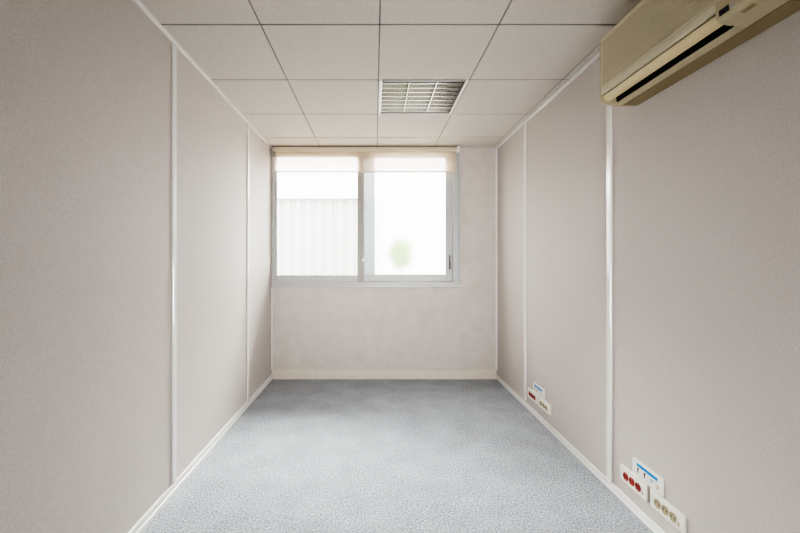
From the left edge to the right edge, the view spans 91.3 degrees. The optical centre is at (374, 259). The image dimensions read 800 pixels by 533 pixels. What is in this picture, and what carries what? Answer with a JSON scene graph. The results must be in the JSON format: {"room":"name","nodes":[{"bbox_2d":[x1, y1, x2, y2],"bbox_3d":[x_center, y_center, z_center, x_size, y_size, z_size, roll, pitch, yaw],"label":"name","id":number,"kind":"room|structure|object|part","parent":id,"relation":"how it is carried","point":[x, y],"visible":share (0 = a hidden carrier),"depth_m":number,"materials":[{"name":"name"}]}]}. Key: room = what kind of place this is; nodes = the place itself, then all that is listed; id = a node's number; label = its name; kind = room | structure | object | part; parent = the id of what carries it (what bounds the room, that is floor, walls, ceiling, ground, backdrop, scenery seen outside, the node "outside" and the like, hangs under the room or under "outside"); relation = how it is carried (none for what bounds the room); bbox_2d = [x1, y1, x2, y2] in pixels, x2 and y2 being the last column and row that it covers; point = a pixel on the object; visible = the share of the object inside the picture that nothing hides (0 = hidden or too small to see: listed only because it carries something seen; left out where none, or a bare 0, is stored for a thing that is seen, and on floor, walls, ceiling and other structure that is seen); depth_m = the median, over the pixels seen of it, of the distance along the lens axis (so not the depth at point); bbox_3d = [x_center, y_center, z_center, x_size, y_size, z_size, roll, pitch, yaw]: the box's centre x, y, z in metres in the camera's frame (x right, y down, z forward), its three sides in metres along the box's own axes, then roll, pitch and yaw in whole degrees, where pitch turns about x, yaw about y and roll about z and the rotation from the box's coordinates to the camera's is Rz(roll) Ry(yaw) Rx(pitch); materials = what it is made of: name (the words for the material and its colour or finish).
{"room":"empty office room","nodes":[
{"label":"empty office room","id":0,"kind":"room"},
{"bbox_2d":[0,0,271,532],"bbox_3d":[-1.144,-0.122,1.278,0.120,2.750,5.895,0,0,0],"label":"wall","id":1,"kind":"structure","parent":0,"point":[86,85],"depth_m":1.63,"materials":[{"name":"paint"}]},
{"bbox_2d":[172,43,176,483],"bbox_3d":[-1.078,0.018,2.100,0.012,2.360,0.032,0,0,0],"label":"trim","id":2,"kind":"structure","parent":1,"relation":"attached to","point":[174,47],"depth_m":2.09,"materials":[{"name":"white plastic"}]},
{"bbox_2d":[128,374,271,532],"bbox_3d":[-1.079,1.226,1.278,0.011,0.055,5.655,0,0,0],"label":"baseboard","id":3,"kind":"structure","parent":1,"relation":"attached to","point":[157,506],"depth_m":2.27,"materials":[{"name":"white plastic"}]},
{"bbox_2d":[133,0,271,148],"bbox_3d":[-1.078,-1.173,1.278,0.012,0.022,5.655,0,0,0],"label":"trim","id":4,"kind":"structure","parent":1,"relation":"attached to","point":[138,3],"depth_m":2.28,"materials":[{"name":"white plastic"}]},
{"bbox_2d":[247,123,248,400],"bbox_3d":[-1.078,0.018,3.329,0.012,2.360,0.032,0,0,0],"label":"trim","id":5,"kind":"structure","parent":1,"relation":"attached to","point":[247,123],"depth_m":3.31,"materials":[{"name":"white plastic"}]},
{"bbox_2d":[272,147,496,377],"bbox_3d":[0.102,-0.122,4.165,2.373,2.750,0.120,0,0,0],"label":"wall","id":6,"kind":"structure","parent":0,"point":[313,328],"depth_m":4.11,"materials":[{"name":"paint"}]},
{"bbox_2d":[271,288,271,369],"bbox_3d":[-1.079,0.722,4.099,0.010,0.863,0.012,0,0,0],"label":"trim","id":7,"kind":"structure","parent":6,"relation":"attached to","point":[271,288],"depth_m":4.09,"materials":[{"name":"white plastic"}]},
{"bbox_2d":[272,148,460,287],"bbox_3d":[-0.082,-0.441,4.131,1.975,1.462,0.108,0,0,0],"label":"window","id":8,"kind":"structure","parent":6,"relation":"in","point":[409,224],"depth_m":4.16,"materials":[{"name":"white metal"}]},
{"bbox_3d":[-0.579,-0.439,4.120,0.937,1.337,0.026,0,0,0],"label":"sash","id":9,"kind":"part","parent":8,"relation":"part of","materials":[{"name":"white glass"}]},
{"bbox_2d":[272,146,459,172],"bbox_3d":[-0.089,-1.046,4.068,1.942,0.271,0.072,0,0,0],"label":"roller blind","id":10,"kind":"object","parent":8,"relation":"attached to","point":[287,159],"visible":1,"depth_m":4.06,"materials":[{"name":"beige fabric"}]},
{"bbox_3d":[-0.095,-1.149,4.057,1.900,0.048,0.050,0,0,0],"label":"head rail","id":11,"kind":"part","parent":10,"relation":"part of","materials":[{"name":"beige metal"}]},
{"bbox_3d":[0.339,-0.439,4.158,0.978,1.337,0.026,0,0,0],"label":"sash","id":12,"kind":"part","parent":8,"relation":"part of","materials":[{"name":"glass"}]},
{"bbox_3d":[0.323,-0.468,4.158,0.866,1.239,0.006,0,0,0],"label":"pane","id":13,"kind":"part","parent":8,"relation":"part of","materials":[{"name":"clear glass"}]},
{"bbox_2d":[272,369,495,378],"bbox_3d":[0.102,1.202,4.099,2.349,0.102,0.011,0,0,0],"label":"baseboard","id":14,"kind":"structure","parent":6,"relation":"attached to","point":[276,373],"depth_m":4.09,"materials":[{"name":"beige paint"}]},
{"bbox_2d":[496,149,496,369],"bbox_3d":[1.281,-0.004,4.097,0.016,2.315,0.016,0,0,0],"label":"trim","id":15,"kind":"structure","parent":6,"relation":"attached to","point":[496,149],"depth_m":4.09,"materials":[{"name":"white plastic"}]},
{"bbox_2d":[139,0,641,146],"bbox_3d":[0.102,-1.341,1.278,2.373,0.313,5.655,0,0,0],"label":"ceiling","id":16,"kind":"structure","parent":0,"point":[303,73],"depth_m":2.27,"materials":[{"name":"tile"}]},
{"bbox_2d":[378,79,468,113],"bbox_3d":[0.326,-1.233,2.865,0.592,0.106,0.592,0,0,0],"label":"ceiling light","id":17,"kind":"object","parent":16,"relation":"attached to","point":[396,96],"visible":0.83,"depth_m":2.83,"materials":[{"name":"white metal"}]},
{"bbox_3d":[0.326,-1.204,3.106,0.550,0.037,0.028,0,0,0],"label":"louvre blade","id":18,"kind":"part","parent":17,"relation":"part of","materials":[{"name":"grey metal"}]},
{"bbox_3d":[0.326,-1.204,3.037,0.550,0.037,0.028,0,0,0],"label":"louvre blade","id":19,"kind":"part","parent":17,"relation":"part of","materials":[{"name":"grey metal"}]},
{"bbox_3d":[0.326,-1.204,2.967,0.550,0.037,0.028,0,0,0],"label":"louvre blade","id":20,"kind":"part","parent":17,"relation":"part of","materials":[{"name":"grey metal"}]},
{"bbox_3d":[0.326,-1.204,2.898,0.550,0.037,0.028,0,0,0],"label":"louvre blade","id":21,"kind":"part","parent":17,"relation":"part of","materials":[{"name":"grey metal"}]},
{"bbox_3d":[0.326,-1.204,2.828,0.550,0.037,0.028,0,0,0],"label":"louvre blade","id":22,"kind":"part","parent":17,"relation":"part of","materials":[{"name":"grey metal"}]},
{"bbox_3d":[0.326,-1.204,2.759,0.550,0.037,0.028,0,0,0],"label":"louvre blade","id":23,"kind":"part","parent":17,"relation":"part of","materials":[{"name":"grey metal"}]},
{"bbox_3d":[0.326,-1.204,2.689,0.550,0.037,0.028,0,0,0],"label":"louvre blade","id":24,"kind":"part","parent":17,"relation":"part of","materials":[{"name":"grey metal"}]},
{"bbox_3d":[0.326,-1.204,2.620,0.550,0.037,0.028,0,0,0],"label":"louvre blade","id":25,"kind":"part","parent":17,"relation":"part of","materials":[{"name":"grey metal"}]},
{"bbox_2d":[141,379,652,532],"bbox_3d":[0.102,1.303,1.278,2.613,0.100,5.895,0,0,0],"label":"floor","id":26,"kind":"structure","parent":0,"point":[306,455],"depth_m":2.31,"materials":[{"name":"carpet"}]},
{"bbox_2d":[497,10,799,532],"bbox_3d":[1.349,-0.122,1.278,0.120,2.750,5.895,0,0,0],"label":"wall","id":27,"kind":"structure","parent":0,"point":[706,169],"depth_m":1.66,"materials":[{"name":"paint"}]},
{"bbox_2d":[524,123,525,400],"bbox_3d":[1.283,0.018,3.325,0.012,2.360,0.036,0,0,0],"label":"trim","id":28,"kind":"structure","parent":27,"relation":"attached to","point":[525,123],"depth_m":3.31,"materials":[{"name":"white plastic"}]},
{"bbox_2d":[528,387,538,404],"bbox_3d":[1.281,1.098,3.155,0.016,0.078,0.200,0,0,0],"label":"power socket","id":29,"kind":"object","parent":27,"relation":"attached to","point":[532,395],"visible":1,"depth_m":3.13,"materials":[{"name":"white plastic"}]},
{"bbox_2d":[533,382,544,399],"bbox_3d":[1.281,1.020,3.047,0.015,0.078,0.200,0,0,0],"label":"socket","id":30,"kind":"object","parent":27,"relation":"attached to","point":[537,389],"visible":1,"depth_m":3.03,"materials":[{"name":"white plastic"}]},
{"bbox_2d":[539,397,550,415],"bbox_3d":[1.281,1.098,2.940,0.016,0.078,0.200,0,0,0],"label":"power socket","id":31,"kind":"object","parent":27,"relation":"attached to","point":[543,404],"visible":0.99,"depth_m":2.92,"materials":[{"name":"white plastic"}]},
{"bbox_2d":[496,52,599,148],"bbox_3d":[1.283,-1.173,1.278,0.012,0.022,5.655,0,0,0],"label":"trim","id":32,"kind":"structure","parent":27,"relation":"attached to","point":[597,55],"depth_m":2.75,"materials":[{"name":"white plastic"}]},
{"bbox_2d":[496,375,664,532],"bbox_3d":[1.286,1.230,1.278,0.007,0.045,5.655,0,0,0],"label":"baseboard","id":33,"kind":"structure","parent":27,"relation":"attached to","point":[638,512],"depth_m":2.28,"materials":[{"name":"white plastic"}]},
{"bbox_2d":[607,105,611,480],"bbox_3d":[1.283,0.018,2.130,0.012,2.360,0.036,0,0,0],"label":"trim","id":34,"kind":"structure","parent":27,"relation":"attached to","point":[609,107],"depth_m":2.12,"materials":[{"name":"white plastic"}]},
{"bbox_2d":[620,464,648,501],"bbox_3d":[1.281,1.098,1.932,0.016,0.078,0.200,0,0,0],"label":"power socket","id":35,"kind":"object","parent":27,"relation":"attached to","point":[641,488],"visible":1,"depth_m":1.91,"materials":[{"name":"white plastic"}]},
{"bbox_2d":[623,472,627,480],"bbox_3d":[1.274,1.098,1.978,0.003,0.039,0.039,0,0,0],"label":"socket","id":36,"kind":"object","parent":35,"relation":"attached to","point":[625,474],"depth_m":1.98,"materials":[{"name":"red plastic"}]},
{"bbox_2d":[629,477,633,485],"bbox_3d":[1.274,1.098,1.932,0.003,0.039,0.039,0,0,0],"label":"socket","id":37,"kind":"object","parent":35,"relation":"attached to","point":[631,479],"depth_m":1.94,"materials":[{"name":"red plastic"}]},
{"bbox_3d":[1.277,1.098,1.932,0.004,0.046,0.140,0,0,0],"label":"module frame","id":38,"kind":"part","parent":35,"relation":"part of","materials":[{"name":"white plastic"}]},
{"bbox_2d":[635,482,640,491],"bbox_3d":[1.274,1.098,1.886,0.003,0.039,0.039,0,0,0],"label":"socket","id":39,"kind":"object","parent":35,"relation":"attached to","point":[637,484],"depth_m":1.89,"materials":[{"name":"red plastic"}]},
{"bbox_2d":[633,457,663,496],"bbox_3d":[1.281,1.015,1.834,0.015,0.078,0.200,0,0,0],"label":"socket","id":40,"kind":"object","parent":27,"relation":"attached to","point":[640,470],"visible":1,"depth_m":1.82,"materials":[{"name":"white plastic"}]},
{"bbox_3d":[1.277,1.015,1.834,0.004,0.046,0.140,0,0,0],"label":"module frame","id":41,"kind":"part","parent":40,"relation":"part of","materials":[{"name":"white plastic"}]},
{"bbox_2d":[650,488,685,532],"bbox_3d":[1.281,1.098,1.711,0.016,0.078,0.200,0,0,0],"label":"power socket","id":42,"kind":"object","parent":27,"relation":"attached to","point":[667,510],"visible":1,"depth_m":1.69,"materials":[{"name":"white plastic"}]},
{"bbox_2d":[654,499,660,508],"bbox_3d":[1.274,1.098,1.757,0.003,0.039,0.039,0,0,0],"label":"socket","id":43,"kind":"object","parent":42,"relation":"attached to","point":[657,502],"depth_m":1.76,"materials":[{"name":"grey plastic"}]},
{"bbox_2d":[661,505,667,515],"bbox_3d":[1.274,1.098,1.711,0.003,0.039,0.039,0,0,0],"label":"socket","id":44,"kind":"object","parent":42,"relation":"attached to","point":[664,508],"depth_m":1.71,"materials":[{"name":"grey plastic"}]},
{"bbox_3d":[1.277,1.098,1.711,0.004,0.046,0.140,0,0,0],"label":"module frame","id":45,"kind":"part","parent":42,"relation":"part of","materials":[{"name":"white plastic"}]},
{"bbox_2d":[669,512,676,522],"bbox_3d":[1.274,1.098,1.665,0.003,0.039,0.039,0,0,0],"label":"socket","id":46,"kind":"object","parent":42,"relation":"attached to","point":[672,515],"depth_m":1.66,"materials":[{"name":"grey plastic"}]},
{"bbox_2d":[600,0,799,105],"bbox_3d":[1.198,-0.908,1.510,0.181,0.342,0.828,0,0,0],"label":"air conditioner","id":47,"kind":"object","parent":27,"relation":"attached to","point":[657,44],"visible":1,"depth_m":1.51,"materials":[{"name":"beige plastic"}]},
{"bbox_2d":[603,0,714,84],"bbox_3d":[1.113,-0.954,1.509,0.007,0.221,0.778,0,0,0],"label":"grille","id":48,"kind":"object","parent":47,"relation":"attached to","point":[650,24],"depth_m":1.61,"materials":[{"name":"beige plastic"}]},
{"bbox_3d":[1.117,-0.957,1.510,0.017,0.242,0.804,0,0,0],"label":"grille frame","id":49,"kind":"part","parent":47,"relation":"part of","materials":[{"name":"beige plastic"}]},
{"bbox_2d":[609,15,733,101],"bbox_3d":[1.159,-0.802,1.591,0.063,0.060,0.638,0,0,0],"label":"outlet","id":50,"kind":"object","parent":47,"relation":"attached to","point":[711,31],"depth_m":1.52,"materials":[{"name":"black"}]},
{"bbox_3d":[1.137,-0.766,1.185,0.014,0.006,0.040,0,0,0],"label":"label plate","id":51,"kind":"part","parent":47,"relation":"part of","materials":[{"name":"brown plastic"}]},
{"bbox_3d":[1.161,-0.797,1.186,0.104,0.079,0.172,0,0,0],"label":"control panel","id":52,"kind":"part","parent":47,"relation":"part of","materials":[{"name":"beige plastic"}]},
{"label":"outside","id":53,"kind":"structure","parent":0,"visible":0},
{"bbox_3d":[0.000,1.323,9.113,18.000,0.100,9.775,0,0,0],"label":"ground","id":54,"kind":"structure","parent":53,"visible":0},
{"bbox_2d":[278,198,356,274],"bbox_3d":[-1.967,0.118,6.605,4.066,2.309,0.210,0,0,0],"label":"building","id":55,"kind":"structure","parent":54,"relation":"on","point":[317,236],"depth_m":6.61,"materials":[{"name":"white metal"}]},
{"bbox_3d":[-1.975,-1.027,6.593,4.050,0.018,0.185,0,0,0],"label":"rail","id":56,"kind":"part","parent":55,"relation":"part of","materials":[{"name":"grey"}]}
]}

